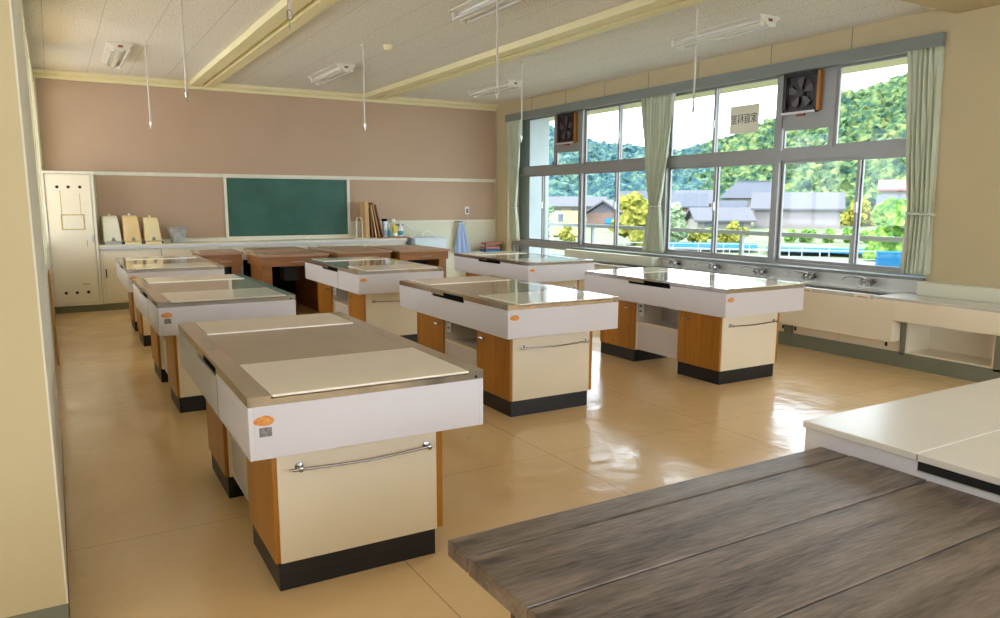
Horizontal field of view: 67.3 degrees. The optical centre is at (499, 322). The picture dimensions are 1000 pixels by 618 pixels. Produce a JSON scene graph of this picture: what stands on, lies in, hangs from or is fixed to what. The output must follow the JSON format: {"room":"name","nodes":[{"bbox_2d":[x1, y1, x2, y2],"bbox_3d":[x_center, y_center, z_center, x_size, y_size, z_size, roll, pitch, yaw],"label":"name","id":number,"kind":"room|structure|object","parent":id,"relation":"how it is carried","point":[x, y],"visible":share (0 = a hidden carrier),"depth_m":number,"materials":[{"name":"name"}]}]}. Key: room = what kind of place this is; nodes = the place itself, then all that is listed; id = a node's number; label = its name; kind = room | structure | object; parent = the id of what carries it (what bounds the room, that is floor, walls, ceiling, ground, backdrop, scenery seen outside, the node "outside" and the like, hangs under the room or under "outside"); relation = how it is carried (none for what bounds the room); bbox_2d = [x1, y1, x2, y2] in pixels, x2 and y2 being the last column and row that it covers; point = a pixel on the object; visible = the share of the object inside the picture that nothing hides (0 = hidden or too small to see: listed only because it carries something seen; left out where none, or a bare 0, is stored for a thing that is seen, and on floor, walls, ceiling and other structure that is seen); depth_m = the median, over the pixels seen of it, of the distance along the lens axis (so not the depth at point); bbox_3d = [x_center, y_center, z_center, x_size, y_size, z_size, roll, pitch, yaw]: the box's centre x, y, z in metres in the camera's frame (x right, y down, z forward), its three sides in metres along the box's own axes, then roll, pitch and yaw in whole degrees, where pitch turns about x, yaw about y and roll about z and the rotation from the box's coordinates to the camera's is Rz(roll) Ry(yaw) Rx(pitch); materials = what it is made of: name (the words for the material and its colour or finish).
{"room":"home economics classroom","nodes":[
{"label":"home economics classroom","id":0,"kind":"room"},
{"bbox_2d":[0,0,66,617],"bbox_3d":[-4.348,-0.573,2.325,4.934,3.216,2.670,-5,11,-30],"label":"wall","id":1,"kind":"structure","parent":0,"point":[31,564],"depth_m":2.53,"materials":[{"name":"beige paint"}]},
{"bbox_2d":[9,0,67,602],"bbox_3d":[-2.119,-0.740,3.395,0.006,3.216,2.270,-5,11,-30],"label":"trim","id":2,"kind":"structure","parent":1,"relation":"attached to","point":[14,5],"depth_m":2.94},
{"bbox_2d":[7,422,69,617],"bbox_3d":[-4.349,1.079,2.589,4.938,0.130,2.674,-5,11,-30],"label":"baseboard","id":3,"kind":"structure","parent":1,"relation":"attached to","point":[60,611],"depth_m":2.67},
{"bbox_2d":[21,0,55,372],"bbox_3d":[-4.857,-1.342,7.542,0.415,3.346,6.930,-5,11,-30],"label":"wall","id":4,"kind":"structure","parent":0,"point":[28,59],"depth_m":7.76,"materials":[{"name":"beige paint"}]},
{"bbox_2d":[35,78,495,277],"bbox_3d":[-3.419,-2.142,12.565,8.060,3.346,0.370,-5,11,-30],"label":"wall","id":5,"kind":"structure","parent":0,"point":[477,232],"depth_m":13.88,"materials":[{"name":"beige paint"}]},
{"bbox_2d":[33,77,42,169],"bbox_3d":[-6.419,-2.749,10.440,0.025,1.265,0.030,-5,11,-30],"label":"trim","id":6,"kind":"structure","parent":5,"relation":"attached to","point":[34,83],"depth_m":10.43,"materials":[{"name":"beige wood"}]},
{"bbox_2d":[95,175,225,239],"bbox_3d":[-5.105,-1.744,11.392,1.755,0.925,0.020,-5,11,-30],"label":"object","id":7,"kind":"structure","parent":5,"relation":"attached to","point":[197,203],"depth_m":11.41,"materials":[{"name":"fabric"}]},
{"bbox_2d":[98,234,397,243],"bbox_3d":[-3.864,-1.361,12.175,4.720,0.045,0.045,-5,11,-30],"label":"backsplash","id":8,"kind":"structure","parent":5,"relation":"attached to","point":[347,236],"depth_m":12.14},
{"bbox_2d":[190,0,337,86],"bbox_3d":[-1.039,-2.675,5.558,0.350,0.071,13.640,-5,11,-30],"label":"trim","id":9,"kind":"structure","parent":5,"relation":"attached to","point":[273,27],"depth_m":8.08,"materials":[{"name":"beige paint"}]},
{"bbox_2d":[32,68,497,110],"bbox_3d":[-3.232,-3.713,12.153,7.385,0.110,0.090,-5,11,-30],"label":"trim","id":10,"kind":"structure","parent":5,"relation":"attached to","point":[37,73],"depth_m":11.74,"materials":[{"name":"beige wood"}]},
{"bbox_2d":[35,78,495,178],"bbox_3d":[-3.247,-3.045,12.293,7.335,1.247,0.020,-5,11,-30],"label":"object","id":11,"kind":"structure","parent":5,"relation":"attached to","point":[85,126],"depth_m":11.88,"materials":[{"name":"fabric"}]},
{"bbox_2d":[41,170,495,222],"bbox_3d":[-3.258,-2.035,12.440,7.365,0.785,0.035,-5,11,-30],"label":"trim","id":12,"kind":"structure","parent":5,"relation":"attached to","point":[93,172],"depth_m":12.36,"materials":[{"name":"white wood"}]},
{"bbox_2d":[222,177,350,237],"bbox_3d":[-3.455,-1.887,12.337,2.050,0.945,0.049,-5,11,-30],"label":"chalkboard","id":13,"kind":"object","parent":5,"relation":"attached to","point":[253,207],"visible":1,"depth_m":12.30,"materials":[{"name":"green"}]},
{"bbox_2d":[349,180,494,220],"bbox_3d":[-1.341,-2.201,13.567,2.865,0.695,0.020,-5,11,-30],"label":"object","id":14,"kind":"structure","parent":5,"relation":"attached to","point":[397,200],"depth_m":13.54,"materials":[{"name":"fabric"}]},
{"bbox_2d":[455,221,469,252],"bbox_3d":[-0.694,-1.587,13.938,0.315,0.592,0.110,-1,9,-10],"label":"towel","id":15,"kind":"object","parent":5,"relation":"hanging from","point":[462,246],"visible":0.98,"depth_m":13.92,"materials":[{"name":"blue fabric"}]},
{"bbox_2d":[363,0,705,99],"bbox_3d":[1.313,-2.890,6.928,0.350,0.071,13.640,-5,11,-30],"label":"ceiling beam","id":16,"kind":"structure","parent":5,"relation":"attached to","point":[634,11],"depth_m":8.20,"materials":[{"name":"beige paint"}]},
{"bbox_2d":[22,0,935,104],"bbox_3d":[-1.629,-2.773,4.813,12.660,0.354,15.200,-5,11,-30],"label":"ceiling","id":17,"kind":"structure","parent":0,"point":[63,35],"depth_m":8.26,"materials":[{"name":"paint"}]},
{"bbox_2d":[101,41,132,67],"bbox_3d":[-4.661,-3.238,9.126,0.270,0.100,1.280,-5,11,-30],"label":"fluorescent light","id":18,"kind":"object","parent":17,"relation":"attached to","point":[115,54],"visible":1,"depth_m":8.97,"materials":[{"name":"white metal"}]},
{"bbox_2d":[180,0,187,101],"bbox_3d":[-2.759,-2.404,6.549,0.060,0.926,0.060,-5,11,-30],"label":"pipe","id":19,"kind":"object","parent":17,"relation":"hanging from","point":[181,10],"visible":1,"depth_m":6.55,"materials":[{"name":"metal"}]},
{"bbox_2d":[308,63,355,84],"bbox_3d":[-2.345,-3.440,10.419,0.270,0.100,1.280,-5,11,-30],"label":"fluorescent light","id":20,"kind":"object","parent":17,"relation":"attached to","point":[335,69],"visible":1,"depth_m":10.28,"materials":[{"name":"white metal"}]},
{"bbox_2d":[448,0,523,22],"bbox_3d":[-0.050,-2.834,6.654,0.270,0.100,1.280,-5,11,-30],"label":"fluorescent light","id":21,"kind":"object","parent":17,"relation":"attached to","point":[466,11],"visible":1,"depth_m":6.86,"materials":[{"name":"white metal"}]},
{"bbox_2d":[467,80,520,96],"bbox_3d":[-0.088,-3.646,11.734,0.270,0.100,1.280,-5,11,-30],"label":"fluorescent light","id":22,"kind":"object","parent":17,"relation":"attached to","point":[506,85],"visible":0.98,"depth_m":11.63,"materials":[{"name":"white metal"}]},
{"bbox_2d":[495,0,498,98],"bbox_3d":[-0.025,-2.363,6.327,0.060,0.926,0.060,-5,11,-30],"label":"pipe","id":23,"kind":"object","parent":17,"relation":"hanging from","point":[496,89],"visible":1,"depth_m":6.33,"materials":[{"name":"metal"}]},
{"bbox_2d":[692,8,700,115],"bbox_3d":[1.854,-2.463,7.132,0.060,0.976,0.060,-5,11,-30],"label":"pipe","id":24,"kind":"object","parent":17,"relation":"hanging from","point":[696,10],"visible":1,"depth_m":7.12,"materials":[{"name":"metal"}]},
{"bbox_2d":[668,14,779,48],"bbox_3d":[2.302,-3.017,7.830,0.270,0.100,1.280,-5,11,-30],"label":"fluorescent light","id":25,"kind":"object","parent":17,"relation":"attached to","point":[758,22],"visible":1,"depth_m":7.71,"materials":[{"name":"white metal"}]},
{"bbox_2d":[55,302,977,617],"bbox_3d":[-1.637,0.830,5.388,12.660,0.250,15.200,-5,11,-30],"label":"floor","id":26,"kind":"structure","parent":0,"point":[153,531],"depth_m":4.50,"materials":[{"name":"tile"}]},
{"bbox_2d":[48,270,59,364],"bbox_3d":[-4.353,-0.058,7.327,0.019,0.880,0.500,-6,11,-30],"label":"wooden board","id":27,"kind":"object","parent":26,"relation":"on","point":[49,274],"visible":1,"depth_m":7.13,"materials":[{"name":"orange wood"}]},
{"bbox_2d":[40,171,103,313],"bbox_3d":[-6.060,-1.139,10.649,0.620,1.960,0.460,-5,11,-30],"label":"tall cabinet","id":28,"kind":"object","parent":26,"relation":"on","point":[68,196],"visible":0.98,"depth_m":10.46,"materials":[{"name":"beige metal"}]},
{"bbox_2d":[99,248,160,310],"bbox_3d":[-5.449,-0.660,11.099,0.800,0.875,0.446,-5,11,-30],"label":"base cabinet","id":29,"kind":"object","parent":26,"relation":"on","point":[115,295],"visible":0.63,"depth_m":10.80,"materials":[{"name":"beige laminate"}]},
{"bbox_2d":[115,255,223,345],"bbox_3d":[-3.952,-0.304,8.956,0.967,0.854,1.940,-5,10,-30],"label":"lab table","id":30,"kind":"object","parent":26,"relation":"on","point":[127,268],"visible":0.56,"depth_m":8.29,"materials":[{"name":"laminate"}]},
{"bbox_2d":[161,246,217,255],"bbox_3d":[-4.755,-0.723,11.503,0.790,0.875,0.446,-5,11,-30],"label":"base cabinet","id":31,"kind":"object","parent":26,"relation":"on","point":[178,251],"visible":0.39,"depth_m":11.20,"materials":[{"name":"beige laminate"}]},
{"bbox_2d":[132,274,295,412],"bbox_3d":[-2.468,0.111,6.378,0.968,0.854,1.940,-5,11,-30],"label":"lab table","id":32,"kind":"object","parent":26,"relation":"on","point":[165,303],"visible":0.64,"depth_m":5.65,"materials":[{"name":"laminate"}]},
{"bbox_2d":[191,249,243,273],"bbox_3d":[-4.075,-0.609,10.861,0.580,0.854,0.820,-5,11,-30],"label":"desk","id":33,"kind":"object","parent":26,"relation":"on","point":[231,259],"visible":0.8,"depth_m":10.55,"materials":[{"name":"laminate"}]},
{"bbox_2d":[217,245,265,273],"bbox_3d":[-4.096,-0.783,11.887,0.720,0.875,0.446,-5,11,-30],"label":"base cabinet","id":34,"kind":"object","parent":26,"relation":"on","point":[238,248],"visible":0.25,"depth_m":11.65,"materials":[{"name":"beige laminate"}]},
{"bbox_2d":[243,247,328,313],"bbox_3d":[-3.170,-0.617,10.901,0.940,0.862,1.570,-5,11,-30],"label":"desk","id":35,"kind":"object","parent":26,"relation":"on","point":[283,268],"visible":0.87,"depth_m":10.54,"materials":[{"name":"laminate"}]},
{"bbox_2d":[266,244,317,249],"bbox_3d":[-3.425,-0.845,12.279,0.820,0.875,0.446,-5,11,-30],"label":"base cabinet","id":36,"kind":"object","parent":26,"relation":"on","point":[305,246],"visible":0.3,"depth_m":12.07,"materials":[{"name":"beige laminate"}]},
{"bbox_2d":[98,234,406,249],"bbox_3d":[-3.757,-1.302,12.001,4.720,0.105,0.465,-5,11,-30],"label":"countertop","id":37,"kind":"structure","parent":36,"relation":"on","point":[200,242],"depth_m":11.86,"materials":[{"name":"laminate"}]},
{"bbox_2d":[101,214,123,244],"bbox_3d":[-5.605,-1.351,10.842,0.260,0.440,0.273,-5,11,-30],"label":"dispenser","id":38,"kind":"object","parent":37,"relation":"on","point":[111,233],"visible":1,"depth_m":10.74,"materials":[{"name":"beige plastic"}]},
{"bbox_2d":[121,213,142,243],"bbox_3d":[-5.381,-1.371,10.972,0.260,0.440,0.273,-5,11,-30],"label":"dispenser","id":39,"kind":"object","parent":37,"relation":"on","point":[130,228],"visible":0.98,"depth_m":10.88,"materials":[{"name":"yellow plastic"}]},
{"bbox_2d":[142,215,162,243],"bbox_3d":[-5.149,-1.378,11.110,0.260,0.410,0.273,-5,11,-30],"label":"dispenser","id":40,"kind":"object","parent":37,"relation":"on","point":[150,225],"visible":1,"depth_m":11.01,"materials":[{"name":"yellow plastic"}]},
{"bbox_2d":[167,226,187,242],"bbox_3d":[-4.862,-1.325,11.323,0.304,0.240,0.300,-5,11,-30],"label":"bucket","id":41,"kind":"object","parent":37,"relation":"on","point":[177,234],"visible":1,"depth_m":11.24,"materials":[{"name":"metal"}]},
{"bbox_2d":[359,202,367,237],"bbox_3d":[-2.317,-1.748,12.763,0.045,0.600,0.260,-5,11,-30],"label":"cutting board","id":42,"kind":"object","parent":37,"relation":"on","point":[362,205],"visible":0.9,"depth_m":12.70,"materials":[{"name":"brown wood"}]},
{"bbox_2d":[178,312,482,590],"bbox_3d":[-0.968,0.521,3.830,0.969,0.854,1.940,-5,10,-29],"label":"lab table","id":43,"kind":"object","parent":26,"relation":"on","point":[330,426],"visible":1,"depth_m":3.13,"materials":[{"name":"laminate"}]},
{"bbox_2d":[308,246,391,257],"bbox_3d":[-2.307,-0.709,11.508,0.850,0.854,1.390,-5,11,-30],"label":"desk","id":44,"kind":"object","parent":26,"relation":"on","point":[334,251],"visible":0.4,"depth_m":11.00,"materials":[{"name":"laminate"}]},
{"bbox_2d":[305,256,442,342],"bbox_3d":[-1.518,-0.275,8.803,0.968,0.854,1.940,-5,10,-30],"label":"lab table","id":45,"kind":"object","parent":26,"relation":"on","point":[366,289],"visible":0.74,"depth_m":8.13,"materials":[{"name":"metal"}]},
{"bbox_2d":[367,245,449,277],"bbox_3d":[-1.460,-0.763,11.858,0.830,0.854,1.340,-5,11,-30],"label":"desk","id":46,"kind":"object","parent":26,"relation":"on","point":[434,256],"visible":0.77,"depth_m":11.38,"materials":[{"name":"laminate"}]},
{"bbox_2d":[404,236,446,277],"bbox_3d":[-1.322,-1.046,13.341,0.620,0.945,0.520,-5,11,-30],"label":"sink","id":47,"kind":"object","parent":26,"relation":"on","point":[432,241],"visible":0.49,"depth_m":13.10,"materials":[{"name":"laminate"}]},
{"bbox_2d":[399,275,618,416],"bbox_3d":[-0.010,0.130,6.288,0.967,0.854,1.940,-5,10,-30],"label":"lab table","id":48,"kind":"object","parent":26,"relation":"on","point":[531,342],"visible":0.94,"depth_m":5.63,"materials":[{"name":"metal"}]},
{"bbox_2d":[454,251,594,289],"bbox_3d":[0.268,-0.452,9.935,0.967,0.854,1.940,-5,10,-30],"label":"lab table","id":49,"kind":"object","parent":26,"relation":"on","point":[560,271],"visible":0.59,"depth_m":9.27,"materials":[{"name":"metal"}]},
{"bbox_2d":[585,267,804,384],"bbox_3d":[1.788,-0.024,7.276,0.967,0.854,1.940,-5,10,-30],"label":"lab table","id":50,"kind":"object","parent":26,"relation":"on","point":[719,329],"visible":0.98,"depth_m":6.69,"materials":[{"name":"metal"}]},
{"bbox_2d":[448,447,999,617],"bbox_3d":[0.908,0.956,1.355,1.330,0.784,1.806,-5,11,-30],"label":"wooden table","id":51,"kind":"object","parent":26,"relation":"on","point":[820,532],"visible":1,"depth_m":1.67,"materials":[{"name":"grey wood"}]},
{"bbox_2d":[579,257,999,381],"bbox_3d":[2.713,-0.314,9.273,0.568,0.800,6.700,-5,11,-30],"label":"sink counter","id":52,"kind":"object","parent":26,"relation":"on","point":[955,338],"depth_m":7.26,"materials":[{"name":"laminate"}]},
{"bbox_2d":[594,261,999,312],"bbox_3d":[2.715,-0.566,9.234,0.564,0.040,6.700,-5,11,-30],"label":"countertop","id":53,"kind":"structure","parent":52,"relation":"on","point":[892,295],"depth_m":7.32,"materials":[{"name":"laminate"}]},
{"bbox_2d":[803,378,999,502],"bbox_3d":[2.271,0.789,2.209,1.906,0.850,1.833,-5,11,-30],"label":"table","id":54,"kind":"object","parent":26,"relation":"on","point":[950,437],"visible":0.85,"depth_m":2.32,"materials":[{"name":"laminate"}]},
{"bbox_3d":[-0.220,-1.020,14.163,0.520,0.640,0.410,-5,11,-30],"label":"corner shelf","id":55,"kind":"object","parent":26,"relation":"on","visible":0},
{"bbox_2d":[480,242,501,251],"bbox_3d":[-0.171,-1.424,14.120,0.376,0.170,0.221,-5,11,-30],"label":"trays","id":56,"kind":"object","parent":55,"relation":"on","point":[485,248],"visible":0.94,"depth_m":14.05,"materials":[{"name":"multicoloured plastic"}]},
{"bbox_2d":[496,5,999,334],"bbox_3d":[3.776,-1.414,8.102,0.260,3.346,14.730,-5,11,-30],"label":"wall","id":57,"kind":"structure","parent":0,"point":[966,222],"depth_m":7.04,"materials":[{"name":"beige paint"}]},
{"bbox_2d":[507,120,520,240],"bbox_3d":[0.255,-2.568,13.639,0.128,2.146,0.481,-4,10,-26],"label":"curtain","id":58,"kind":"object","parent":57,"relation":"hanging from","point":[513,127],"visible":0.98,"depth_m":13.63,"materials":[{"name":"fabric"}]},
{"bbox_2d":[519,118,549,254],"bbox_3d":[0.507,-2.259,14.256,0.420,3.140,0.850,-5,11,-30],"label":"trim","id":59,"kind":"structure","parent":57,"relation":"attached to","point":[534,147],"depth_m":13.83,"materials":[{"name":"paint"}]},
{"bbox_2d":[512,109,585,253],"bbox_3d":[0.810,-2.106,13.113,0.110,3.000,2.145,-5,11,-30],"label":"window","id":60,"kind":"structure","parent":57,"relation":"in","point":[555,169],"depth_m":12.68,"materials":[{"name":"grey metal"}]},
{"bbox_2d":[556,111,577,145],"bbox_3d":[1.097,-3.191,12.345,0.055,0.546,0.525,-5,11,-30],"label":"exhaust fan","id":61,"kind":"object","parent":60,"relation":"attached to","point":[567,124],"visible":0.99,"depth_m":12.33,"materials":[{"name":"brown plastic"}]},
{"bbox_2d":[564,249,661,266],"bbox_3d":[1.658,-0.987,11.345,0.200,0.130,2.080,-5,11,-30],"label":"trim","id":62,"kind":"structure","parent":57,"relation":"attached to","point":[650,261],"depth_m":11.09,"materials":[{"name":"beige paint"}]},
{"bbox_2d":[580,100,670,253],"bbox_3d":[1.856,-2.205,11.308,0.105,2.230,1.960,-5,11,-30],"label":"window","id":63,"kind":"structure","parent":57,"relation":"in","point":[619,165],"depth_m":11.41,"materials":[{"name":"grey metal"}]},
{"bbox_2d":[641,93,675,252],"bbox_3d":[2.167,-2.054,10.442,0.128,2.145,0.661,-5,10,-27],"label":"curtain","id":64,"kind":"object","parent":57,"relation":"hanging from","point":[657,111],"visible":1,"depth_m":10.43,"materials":[{"name":"fabric"}]},
{"bbox_2d":[663,75,784,263],"bbox_3d":[2.836,-1.941,9.666,0.105,2.230,1.900,-5,11,-30],"label":"window","id":65,"kind":"structure","parent":57,"relation":"in","point":[716,159],"depth_m":9.54,"materials":[{"name":"grey metal"}]},
{"bbox_2d":[730,103,759,133],"bbox_3d":[3.006,-2.504,9.242,0.006,0.335,0.450,-5,11,-30],"label":"paper sign","id":66,"kind":"object","parent":65,"relation":"attached to","point":[744,118],"visible":1,"depth_m":9.23,"materials":[{"name":"beige paper"}]},
{"bbox_2d":[505,32,946,121],"bbox_3d":[2.133,-3.178,10.347,0.080,0.125,7.900,-5,11,-30],"label":"trim","id":67,"kind":"structure","parent":57,"relation":"attached to","point":[898,47],"depth_m":8.74,"materials":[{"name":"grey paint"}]},
{"bbox_2d":[549,57,906,121],"bbox_3d":[3.215,-3.277,9.919,0.890,0.250,17.500,-5,11,-30],"label":"trim","id":68,"kind":"structure","parent":57,"relation":"attached to","point":[901,61],"depth_m":10.13,"materials":[{"name":"beige paint"}]},
{"bbox_2d":[571,247,925,280],"bbox_3d":[2.697,-0.821,9.817,0.130,0.030,5.820,-5,11,-30],"label":"trim","id":69,"kind":"structure","parent":57,"relation":"attached to","point":[895,276],"depth_m":8.89,"materials":[{"name":"blue paint"}]},
{"bbox_2d":[661,257,917,292],"bbox_3d":[3.205,-0.601,8.933,0.014,0.125,3.700,-5,11,-30],"label":"backsplash","id":70,"kind":"structure","parent":57,"relation":"attached to","point":[903,285],"depth_m":8.50,"materials":[{"name":"metal"}]},
{"bbox_2d":[773,54,924,276],"bbox_3d":[3.809,-1.679,8.038,0.105,2.230,1.930,-5,11,-30],"label":"window","id":71,"kind":"structure","parent":57,"relation":"in","point":[829,114],"depth_m":8.18,"materials":[{"name":"grey metal"}]},
{"bbox_2d":[781,68,823,115],"bbox_3d":[3.407,-2.596,8.476,0.055,0.511,0.495,-5,11,-30],"label":"exhaust fan","id":72,"kind":"object","parent":71,"relation":"attached to","point":[802,90],"visible":0.99,"depth_m":8.46,"materials":[{"name":"brown plastic"}]},
{"bbox_2d":[900,46,944,274],"bbox_3d":[4.056,-1.544,7.277,0.128,2.145,0.420,-6,11,-33],"label":"curtain","id":73,"kind":"object","parent":57,"relation":"hanging from","point":[925,67],"visible":1,"depth_m":7.24,"materials":[{"name":"fabric"}]},
{"bbox_2d":[901,0,999,12],"bbox_3d":[3.869,-2.793,6.372,1.100,0.076,0.570,-5,11,-30],"label":"trim","id":74,"kind":"structure","parent":57,"relation":"attached to","point":[955,6],"depth_m":6.58,"materials":[{"name":"beige paint"}]},
{"bbox_2d":[917,281,999,303],"bbox_3d":[4.404,-0.258,6.817,0.130,0.130,1.190,-5,11,-30],"label":"trim","id":75,"kind":"structure","parent":57,"relation":"attached to","point":[925,288],"depth_m":6.95,"materials":[{"name":"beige paint"}]},
{"bbox_3d":[3.380,0.035,10.551,1.290,0.210,17.500,-5,11,-30],"label":"trim","id":76,"kind":"structure","parent":0,"visible":0},
{"bbox_2d":[548,222,902,270],"bbox_3d":[4.019,-0.623,10.239,0.060,1.190,17.500,-5,11,-30],"label":"balcony railing","id":77,"kind":"object","parent":76,"relation":"on","point":[742,234],"visible":0.13,"depth_m":10.94,"materials":[{"name":"grey metal"}]},
{"label":"outside","id":78,"kind":"structure","parent":0,"visible":0},
{"bbox_2d":[548,218,877,272],"bbox_3d":[110.597,-32.886,223.268,419.822,6.022,563.648,-5,11,-30],"label":"ground","id":79,"kind":"structure","parent":78,"point":[604,235],"depth_m":91.79,"materials":[{"name":"green plant"}]},
{"bbox_2d":[550,212,562,253],"bbox_3d":[4.001,-5.367,53.268,0.990,4.900,0.200,-5,11,-30],"label":"sign post","id":80,"kind":"object","parent":79,"relation":"on","point":[560,214],"visible":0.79,"depth_m":52.87,"materials":[{"name":"white metal"}]},
{"bbox_2d":[549,211,577,234],"bbox_3d":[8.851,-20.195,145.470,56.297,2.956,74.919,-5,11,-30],"label":"house","id":81,"kind":"structure","parent":79,"relation":"on","point":[568,216],"depth_m":137.49,"materials":[{"name":"beige paint"}]},
{"bbox_2d":[558,226,575,241],"bbox_3d":[8.479,-11.411,95.878,2.563,2.673,2.764,-5,11,-30],"label":"bush","id":82,"kind":"object","parent":79,"relation":"on","point":[565,235],"visible":0.82,"depth_m":95.00,"materials":[{"name":"yellow plant"}]},
{"bbox_2d":[548,196,606,217],"bbox_3d":[17.985,-27.094,178.071,14.400,5.521,8.400,1,9,6],"label":"house","id":83,"kind":"structure","parent":79,"relation":"on","point":[561,203],"depth_m":175.34,"materials":[{"name":"beige"}]},
{"bbox_2d":[586,200,622,223],"bbox_3d":[21.089,-21.365,146.745,7.900,5.136,8.900,4,10,20],"label":"house","id":84,"kind":"structure","parent":79,"relation":"on","point":[597,214],"depth_m":143.49,"materials":[{"name":"brown"}]},
{"bbox_2d":[608,191,648,246],"bbox_3d":[16.018,-11.771,87.534,5.286,7.090,6.203,-5,11,-30],"label":"tree","id":85,"kind":"object","parent":79,"relation":"on","point":[633,206],"visible":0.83,"depth_m":86.40,"materials":[{"name":"yellow plant"}]},
{"bbox_2d":[670,202,688,241],"bbox_3d":[21.221,-12.045,91.819,3.750,5.455,4.732,-5,11,-30],"label":"tree","id":86,"kind":"object","parent":79,"relation":"on","point":[677,215],"visible":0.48,"depth_m":90.08,"materials":[{"name":"green plant"}]},
{"bbox_2d":[660,193,708,224],"bbox_3d":[35.314,-21.756,145.185,9.400,6.416,9.400,2,9,13],"label":"house","id":87,"kind":"structure","parent":79,"relation":"on","point":[687,200],"depth_m":142.24,"materials":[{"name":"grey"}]},
{"bbox_2d":[675,190,712,206],"bbox_3d":[41.332,-24.374,158.355,8.900,6.977,8.400,2,9,14],"label":"house","id":88,"kind":"structure","parent":79,"relation":"on","point":[710,192],"depth_m":157.17,"materials":[{"name":"beige"}]},
{"bbox_2d":[687,228,708,241],"bbox_3d":[23.843,-10.241,90.434,2.728,2.237,1.991,5,10,28],"label":"bush","id":89,"kind":"object","parent":79,"relation":"on","point":[698,237],"visible":0.78,"depth_m":90.03,"materials":[{"name":"yellow plant"}]},
{"bbox_2d":[577,241,829,257],"bbox_3d":[19.517,-7.212,73.984,24.080,1.350,0.100,2,9,14],"label":"wire fence","id":90,"kind":"object","parent":79,"relation":"on","point":[624,242],"visible":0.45,"depth_m":72.72,"materials":[{"name":"metal"}]},
{"bbox_2d":[670,242,757,247],"bbox_3d":[23.342,-8.525,82.394,9.734,0.132,8.120,3,9,16],"label":"swimming pool","id":91,"kind":"object","parent":79,"relation":"on","point":[676,244],"visible":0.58,"depth_m":81.48,"materials":[{"name":"blue liquid"}]},
{"bbox_2d":[548,246,883,265],"bbox_3d":[18.102,-5.755,65.158,35.046,1.550,0.108,3,10,17],"label":"wire fence","id":92,"kind":"object","parent":79,"relation":"on","point":[700,248],"visible":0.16,"depth_m":63.07,"materials":[{"name":"metal"}]},
{"bbox_2d":[684,207,756,228],"bbox_3d":[37.410,-17.600,128.292,10.400,4.084,7.400,0,9,-1],"label":"house","id":93,"kind":"structure","parent":79,"relation":"on","point":[697,217],"depth_m":125.89,"materials":[{"name":"beige"}]},
{"bbox_2d":[711,201,747,206],"bbox_3d":[42.822,-20.261,140.504,6.400,5.061,7.400,3,9,17],"label":"house","id":94,"kind":"structure","parent":79,"relation":"on","point":[721,203],"depth_m":139.21,"materials":[{"name":"beige"}]},
{"bbox_2d":[717,220,748,242],"bbox_3d":[27.693,-10.701,90.691,3.985,3.352,3.632,8,12,39],"label":"bush","id":95,"kind":"object","parent":79,"relation":"on","point":[734,225],"visible":0.58,"depth_m":89.62,"materials":[{"name":"yellow plant"}]},
{"bbox_2d":[720,181,771,213],"bbox_3d":[55.624,-26.647,165.351,13.900,8.952,10.400,3,10,18],"label":"house","id":96,"kind":"structure","parent":79,"relation":"on","point":[741,190],"depth_m":162.75,"materials":[{"name":"beige"}]},
{"bbox_2d":[750,192,845,228],"bbox_3d":[51.581,-19.316,130.602,15.000,6.569,8.400,4,10,21],"label":"house","id":97,"kind":"structure","parent":79,"relation":"on","point":[800,209],"depth_m":127.47,"materials":[{"name":"tile"}]},
{"bbox_2d":[766,247,863,253],"bbox_3d":[31.921,-7.342,76.067,9.751,0.107,6.628,4,10,22],"label":"swimming pool","id":98,"kind":"object","parent":79,"relation":"on","point":[798,248],"visible":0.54,"depth_m":76.69,"materials":[{"name":"blue liquid"}]},
{"bbox_2d":[840,199,877,225],"bbox_3d":[64.425,-19.307,134.356,6.889,6.187,6.942,-5,11,-30],"label":"tree","id":99,"kind":"object","parent":79,"relation":"on","point":[846,218],"visible":0.52,"depth_m":132.71,"materials":[{"name":"yellow plant"}]},
{"bbox_2d":[862,197,906,261],"bbox_3d":[36.184,-7.994,68.197,6.078,6.711,5.516,2,9,13],"label":"tree","id":100,"kind":"object","parent":79,"relation":"on","point":[889,215],"visible":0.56,"depth_m":67.38,"materials":[{"name":"green plant"}]},
{"bbox_2d":[877,180,905,194],"bbox_3d":[86.302,-26.342,162.562,8.400,9.040,7.400,5,10,27],"label":"house","id":101,"kind":"structure","parent":79,"relation":"on","point":[887,187],"depth_m":160.58,"materials":[{"name":"beige"}]},
{"bbox_2d":[875,251,921,276],"bbox_3d":[29.757,-4.245,55.536,3.400,1.900,2.000,4,10,21],"label":"water tank","id":102,"kind":"object","parent":79,"relation":"on","point":[883,258],"visible":0.21,"depth_m":54.96,"materials":[{"name":"blue plastic"}]},
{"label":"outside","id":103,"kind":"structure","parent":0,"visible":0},
{"bbox_3d":[19.067,-62.161,302.665,229.023,34.418,248.438,-5,11,-30],"label":"wooded hill","id":104,"kind":"object","parent":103,"visible":0},
{"bbox_2d":[549,124,725,199],"bbox_3d":[35.656,-58.146,265.015,159.756,46.216,171.900,-5,11,-30],"label":"forest canopy","id":105,"kind":"object","parent":104,"relation":"on","point":[599,184],"visible":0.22,"depth_m":244.21,"materials":[{"name":"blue plant"}]},
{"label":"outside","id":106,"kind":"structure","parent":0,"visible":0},
{"bbox_3d":[143.797,-66.705,265.573,251.444,55.594,231.898,-5,11,-30],"label":"wooded hill","id":107,"kind":"object","parent":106,"visible":0},
{"bbox_2d":[691,73,906,213],"bbox_3d":[113.031,-63.318,244.150,178.332,63.323,163.292,-5,11,-30],"label":"forest canopy","id":108,"kind":"object","parent":107,"relation":"on","point":[877,112],"visible":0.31,"depth_m":236.92,"materials":[{"name":"green plant"}]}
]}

